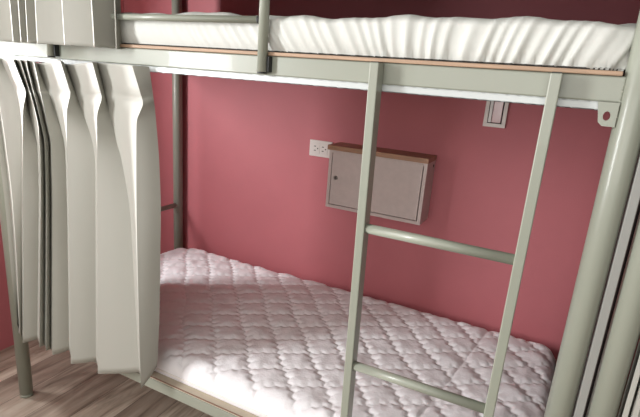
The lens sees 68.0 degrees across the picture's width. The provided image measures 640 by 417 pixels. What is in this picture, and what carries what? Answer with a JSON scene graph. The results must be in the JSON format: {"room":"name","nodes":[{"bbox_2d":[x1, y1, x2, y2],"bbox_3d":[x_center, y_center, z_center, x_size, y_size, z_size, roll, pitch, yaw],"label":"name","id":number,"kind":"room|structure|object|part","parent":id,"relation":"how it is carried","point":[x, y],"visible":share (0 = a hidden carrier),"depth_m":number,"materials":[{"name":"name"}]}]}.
{"room":"dormitory","nodes":[
{"label":"dormitory","id":0,"kind":"room"},
{"bbox_2d":[0,0,123,350],"bbox_3d":[-1.996,-0.350,1.180,0.100,2.620,3.678,12,17,25],"label":"wall","id":1,"kind":"structure","parent":0,"point":[6,333],"depth_m":2.36,"materials":[{"name":"red paint"}]},
{"bbox_2d":[0,339,212,416],"bbox_3d":[0.005,1.390,0.559,4.820,0.100,3.878,12,17,25],"label":"floor","id":2,"kind":"structure","parent":0,"point":[61,388],"depth_m":2.12,"materials":[{"name":"brown wood"}]},
{"bbox_2d":[0,0,639,416],"bbox_3d":[-0.080,-0.264,1.715,2.112,2.450,1.044,12,17,25],"label":"bunk bed","id":3,"kind":"object","parent":2,"relation":"on","point":[603,91],"visible":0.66,"depth_m":1.03,"materials":[{"name":"grey paint"}]},
{"bbox_3d":[-1.197,-0.366,1.754,0.052,2.438,0.052,12,17,25],"label":"post","id":4,"kind":"part","parent":3,"relation":"part of","materials":[{"name":"grey metal"}]},
{"bbox_2d":[0,0,121,48],"bbox_3d":[-0.954,-0.799,1.581,0.443,0.482,0.938,-4,18,-28],"label":"curtain","id":5,"kind":"object","parent":3,"relation":"hanging from","point":[89,23],"visible":0.95,"depth_m":1.41,"materials":[{"name":"grey fabric"}]},
{"bbox_2d":[0,58,160,387],"bbox_3d":[-0.905,0.050,1.669,0.905,1.105,0.181,16,19,35],"label":"curtain","id":6,"kind":"object","parent":3,"relation":"hanging from","point":[79,152],"visible":1,"depth_m":1.57,"materials":[{"name":"grey fabric"}]},
{"bbox_3d":[-0.380,0.653,1.574,1.936,0.040,0.024,12,17,25],"label":"rail","id":7,"kind":"part","parent":3,"relation":"part of","materials":[{"name":"grey metal"}]},
{"bbox_3d":[-0.773,-0.561,2.573,0.052,2.438,0.052,12,17,25],"label":"post","id":8,"kind":"part","parent":3,"relation":"part of","materials":[{"name":"grey metal"}]},
{"bbox_3d":[-0.498,-0.532,1.320,0.789,0.018,0.018,12,17,25],"label":"guard rail","id":9,"kind":"part","parent":3,"relation":"part of","materials":[{"name":"grey metal"}]},
{"bbox_3d":[-0.300,-0.397,1.282,1.936,0.047,0.026,12,17,25],"label":"rail","id":10,"kind":"part","parent":3,"relation":"part of","materials":[{"name":"grey metal"}]},
{"bbox_2d":[154,248,555,416],"bbox_3d":[-0.121,0.497,1.947,1.988,0.086,0.917,12,17,25],"label":"mattress","id":11,"kind":"object","parent":3,"relation":"on","point":[259,341],"visible":0.8,"depth_m":1.77,"materials":[{"name":"white fabric"}]},
{"bbox_2d":[120,12,635,76],"bbox_3d":[-0.061,-0.567,1.651,1.980,0.099,0.960,12,17,25],"label":"mattress","id":12,"kind":"object","parent":3,"relation":"on","point":[519,40],"visible":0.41,"depth_m":1.01,"materials":[{"name":"white fabric"}]},
{"bbox_2d":[340,61,562,416],"bbox_3d":[0.232,0.418,1.163,0.381,1.472,0.036,12,17,25],"label":"ladder","id":13,"kind":"object","parent":3,"relation":"attached to","point":[363,228],"visible":1,"depth_m":1.07,"materials":[{"name":"grey metal"}]},
{"bbox_3d":[0.566,-0.003,0.929,0.052,2.438,0.052,12,17,25],"label":"post","id":14,"kind":"part","parent":3,"relation":"part of","materials":[{"name":"grey metal"}]},
{"bbox_3d":[0.534,-0.176,0.886,0.036,0.044,0.003,12,17,25],"label":"bracket plate","id":15,"kind":"part","parent":3,"relation":"part of","materials":[{"name":"grey paint"}]},
{"bbox_2d":[572,150,639,416],"bbox_3d":[0.825,-0.081,1.306,0.010,2.450,0.840,12,17,25],"label":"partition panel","id":16,"kind":"object","parent":2,"relation":"on","point":[638,208],"visible":0.02,"depth_m":1.03,"materials":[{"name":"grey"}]},
{"bbox_2d":[573,154,639,416],"bbox_3d":[0.593,0.011,0.907,0.016,2.450,0.015,12,17,25],"label":"metal strip","id":17,"kind":"object","parent":2,"relation":"on","point":[634,196],"visible":1,"depth_m":0.94,"materials":[{"name":"grey metal"}]},
{"bbox_2d":[586,213,639,416],"bbox_3d":[1.717,0.106,0.874,2.032,2.450,1.044,12,17,25],"label":"bunk bed","id":18,"kind":"object","parent":2,"relation":"on","point":[623,334],"visible":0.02,"depth_m":0.95,"materials":[{"name":"grey paint"}]},
{"bbox_2d":[618,340,639,416],"bbox_3d":[0.851,0.415,0.871,0.491,1.091,0.074,12,17,25],"label":"curtain","id":19,"kind":"object","parent":18,"relation":"hanging from","point":[630,405],"visible":1,"depth_m":0.97,"materials":[{"name":"grey fabric"}]},
{"bbox_2d":[124,0,639,378],"bbox_3d":[0.953,-0.308,1.839,4.820,2.620,0.100,12,17,25],"label":"wall","id":20,"kind":"structure","parent":0,"point":[254,194],"depth_m":2.14,"materials":[{"name":"red paint"}]},
{"bbox_2d":[309,139,332,157],"bbox_3d":[0.004,-0.286,2.272,0.120,0.078,0.010,12,17,25],"label":"wall socket","id":21,"kind":"object","parent":20,"relation":"attached to","point":[318,148],"visible":0.91,"depth_m":2.27,"materials":[{"name":"beige plastic"}]},
{"bbox_2d":[313,143,319,153],"bbox_3d":[-0.018,-0.289,2.278,0.036,0.050,0.002,12,17,25],"label":"socket","id":22,"kind":"object","parent":21,"relation":"attached to","point":[316,146],"depth_m":2.28,"materials":[{"name":"grey plastic"}]},
{"bbox_2d":[320,144,327,154],"bbox_3d":[0.020,-0.281,2.260,0.036,0.050,0.002,12,17,25],"label":"socket","id":23,"kind":"object","parent":21,"relation":"attached to","point":[323,147],"depth_m":2.26,"materials":[{"name":"grey plastic"}]},
{"bbox_2d":[325,142,436,224],"bbox_3d":[0.258,-0.120,2.104,0.455,0.283,0.142,12,17,25],"label":"upper cabinet","id":24,"kind":"object","parent":20,"relation":"attached to","point":[403,180],"visible":0.98,"depth_m":2.03,"materials":[{"name":"grey laminate"}]},
{"bbox_2d":[483,101,508,127],"bbox_3d":[0.701,-0.394,1.884,0.085,0.140,0.012,12,17,25],"label":"wall plate","id":25,"kind":"object","parent":20,"relation":"attached to","point":[495,115],"visible":0.59,"depth_m":1.89,"materials":[{"name":"white plastic"}]}
]}

